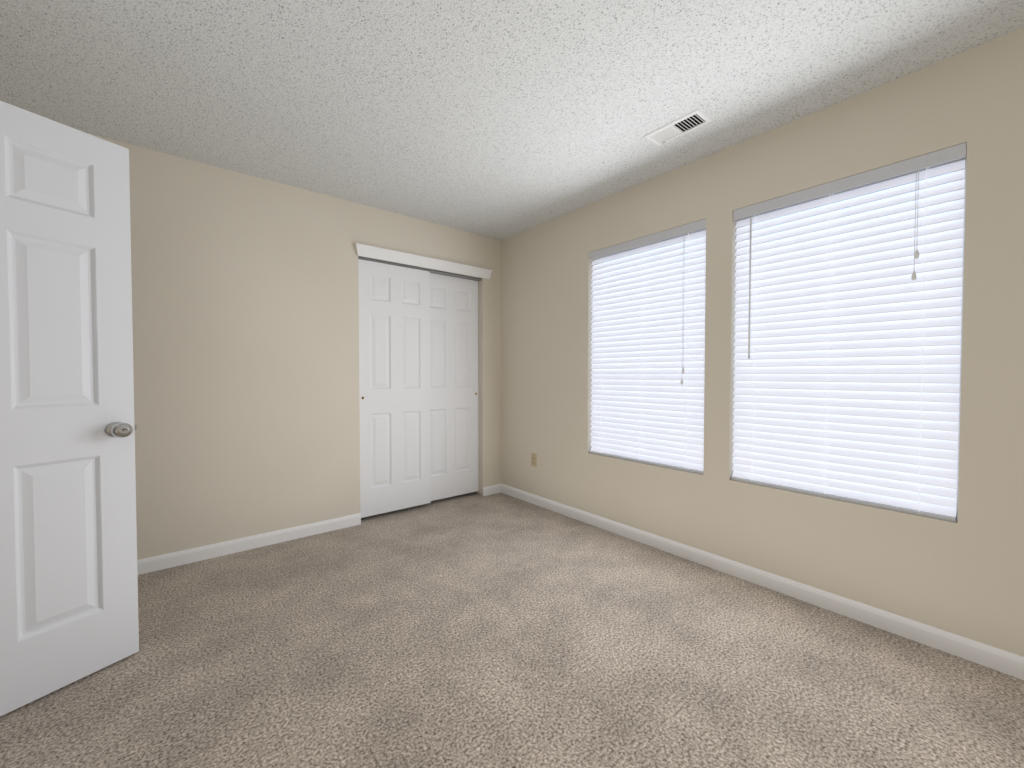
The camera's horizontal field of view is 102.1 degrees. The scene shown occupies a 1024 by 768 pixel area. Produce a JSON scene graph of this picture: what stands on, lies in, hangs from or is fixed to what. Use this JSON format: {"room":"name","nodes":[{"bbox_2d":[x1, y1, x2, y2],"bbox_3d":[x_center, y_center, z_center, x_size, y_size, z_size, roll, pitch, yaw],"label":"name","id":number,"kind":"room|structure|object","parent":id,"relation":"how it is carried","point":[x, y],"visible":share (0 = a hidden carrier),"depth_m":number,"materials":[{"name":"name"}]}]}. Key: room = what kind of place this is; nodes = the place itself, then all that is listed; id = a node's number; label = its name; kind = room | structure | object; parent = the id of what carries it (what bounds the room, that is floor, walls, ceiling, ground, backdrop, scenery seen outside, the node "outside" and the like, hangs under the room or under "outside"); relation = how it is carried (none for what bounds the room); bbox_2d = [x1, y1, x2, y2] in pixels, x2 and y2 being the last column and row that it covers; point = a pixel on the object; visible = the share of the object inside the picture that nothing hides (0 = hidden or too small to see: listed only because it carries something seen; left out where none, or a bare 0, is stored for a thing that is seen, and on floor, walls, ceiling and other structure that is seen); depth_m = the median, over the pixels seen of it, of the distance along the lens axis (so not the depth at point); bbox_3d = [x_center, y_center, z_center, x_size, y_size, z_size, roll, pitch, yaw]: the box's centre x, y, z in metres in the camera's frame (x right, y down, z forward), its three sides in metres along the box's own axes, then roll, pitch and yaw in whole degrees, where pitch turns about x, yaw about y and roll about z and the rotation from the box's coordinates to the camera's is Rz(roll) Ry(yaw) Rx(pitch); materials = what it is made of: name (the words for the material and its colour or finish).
{"room":"empty bedroom","nodes":[
{"label":"empty bedroom","id":0,"kind":"room"},
{"bbox_2d":[88,133,500,559],"bbox_3d":[-1.929,-0.133,2.602,4.616,2.438,0.115,-1,2,-39],"label":"wall","id":1,"kind":"structure","parent":0,"point":[245,307],"depth_m":2.71,"materials":[{"name":"paint"}]},
{"bbox_2d":[137,513,360,574],"bbox_3d":[-1.915,1.046,2.558,1.950,0.083,0.013,-1,2,-39],"label":"baseboard","id":2,"kind":"structure","parent":1,"relation":"attached to","point":[165,561],"depth_m":2.68,"materials":[{"name":"white paint"}]},
{"bbox_2d":[358,259,430,517],"bbox_3d":[-0.950,0.037,3.384,0.610,1.993,0.034,-1,2,-39],"label":"closet door","id":3,"kind":"structure","parent":1,"relation":"in","point":[394,366],"depth_m":3.36,"materials":[{"name":"white paint"}]},
{"bbox_2d":[358,256,481,280],"bbox_3d":[-0.757,-0.980,3.546,1.146,0.029,0.092,-1,2,-39],"label":"track rail","id":4,"kind":"object","parent":1,"relation":"attached to","point":[430,270],"visible":0.43,"depth_m":3.52,"materials":[{"name":"silver metal"}]},
{"bbox_2d":[355,243,491,278],"bbox_3d":[-0.685,-1.020,3.505,1.266,0.085,0.034,-1,2,-39],"label":"valance","id":5,"kind":"object","parent":1,"relation":"attached to","point":[372,252],"visible":0.95,"depth_m":3.43,"materials":[{"name":"white paint"}]},
{"bbox_2d":[430,273,478,500],"bbox_3d":[-0.564,0.029,3.752,0.610,1.993,0.034,-1,2,-39],"label":"closet door","id":6,"kind":"structure","parent":1,"relation":"in","point":[454,422],"depth_m":3.76,"materials":[{"name":"white paint"}]},
{"bbox_2d":[483,484,500,495],"bbox_3d":[-0.187,1.015,3.973,0.216,0.083,0.013,-1,2,-39],"label":"baseboard","id":7,"kind":"structure","parent":1,"relation":"attached to","point":[491,489],"depth_m":3.96,"materials":[{"name":"white paint"}]},
{"bbox_2d":[0,492,1023,767],"bbox_3d":[-0.763,1.166,1.318,4.756,0.100,5.095,-1,2,-39],"label":"floor","id":8,"kind":"structure","parent":0,"point":[478,630],"depth_m":1.60,"materials":[{"name":"beige carpet"}]},
{"bbox_2d":[0,0,1023,239],"bbox_3d":[-0.762,-1.371,1.261,4.756,0.100,5.095,-1,2,-39],"label":"ceiling","id":9,"kind":"structure","parent":0,"point":[499,119],"depth_m":1.81,"materials":[{"name":"white paint"}]},
{"bbox_2d":[644,108,711,145],"bbox_3d":[0.866,-1.335,2.172,0.150,0.013,0.305,-1,2,-39],"label":"ceiling vent","id":10,"kind":"object","parent":9,"relation":"in","point":[688,122],"visible":1,"depth_m":2.16,"materials":[{"name":"white metal"}]},
{"bbox_2d":[501,27,1023,656],"bbox_3d":[1.023,-0.135,2.752,0.140,2.438,5.095,-1,2,-39],"label":"wall","id":11,"kind":"structure","parent":0,"point":[963,575],"depth_m":2.04,"materials":[{"name":"paint"}]},
{"bbox_2d":[531,453,536,466],"bbox_3d":[0.192,0.673,3.668,0.007,0.115,0.070,-1,2,-39],"label":"wall outlet","id":12,"kind":"object","parent":11,"relation":"attached to","point":[533,459],"visible":1,"depth_m":3.66,"materials":[{"name":"beige plastic"}]},
{"bbox_2d":[589,219,705,473],"bbox_3d":[0.894,-0.227,2.848,0.067,1.535,0.896,-1,2,-39],"label":"window blind","id":13,"kind":"object","parent":11,"relation":"attached to","point":[648,358],"visible":0.85,"depth_m":2.79,"materials":[{"name":"white plastic"}]},
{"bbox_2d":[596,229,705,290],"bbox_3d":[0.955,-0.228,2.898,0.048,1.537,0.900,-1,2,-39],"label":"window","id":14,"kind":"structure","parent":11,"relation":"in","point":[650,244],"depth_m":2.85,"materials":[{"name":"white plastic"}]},
{"bbox_2d":[501,484,1023,679],"bbox_3d":[1.196,1.050,2.446,0.013,0.083,4.130,-1,2,-39],"label":"baseboard","id":15,"kind":"structure","parent":11,"relation":"attached to","point":[1000,660],"depth_m":2.05,"materials":[{"name":"white paint"}]},
{"bbox_2d":[739,150,966,517],"bbox_3d":[1.619,-0.210,2.088,0.048,1.537,0.895,-1,2,-39],"label":"window","id":16,"kind":"structure","parent":11,"relation":"in","point":[962,270],"depth_m":1.74,"materials":[{"name":"white plastic"}]},
{"bbox_2d":[731,142,965,521],"bbox_3d":[1.558,-0.208,2.038,0.067,1.535,0.891,-1,2,-39],"label":"window blind","id":17,"kind":"object","parent":16,"relation":"attached to","point":[847,345],"visible":0.98,"depth_m":1.95,"materials":[{"name":"white plastic"}]},
{"bbox_3d":[-1.726,0.079,0.688,0.129,2.100,0.898,-1,2,-39],"label":"door frame","id":18,"kind":"structure","parent":0,"visible":0},
{"bbox_2d":[0,101,138,715],"bbox_3d":[-1.719,0.087,1.344,0.185,2.032,0.785,1,1,27],"label":"entry door","id":19,"kind":"structure","parent":18,"relation":"attached to","point":[68,576],"depth_m":1.50,"materials":[{"name":"white paint"}]}
]}

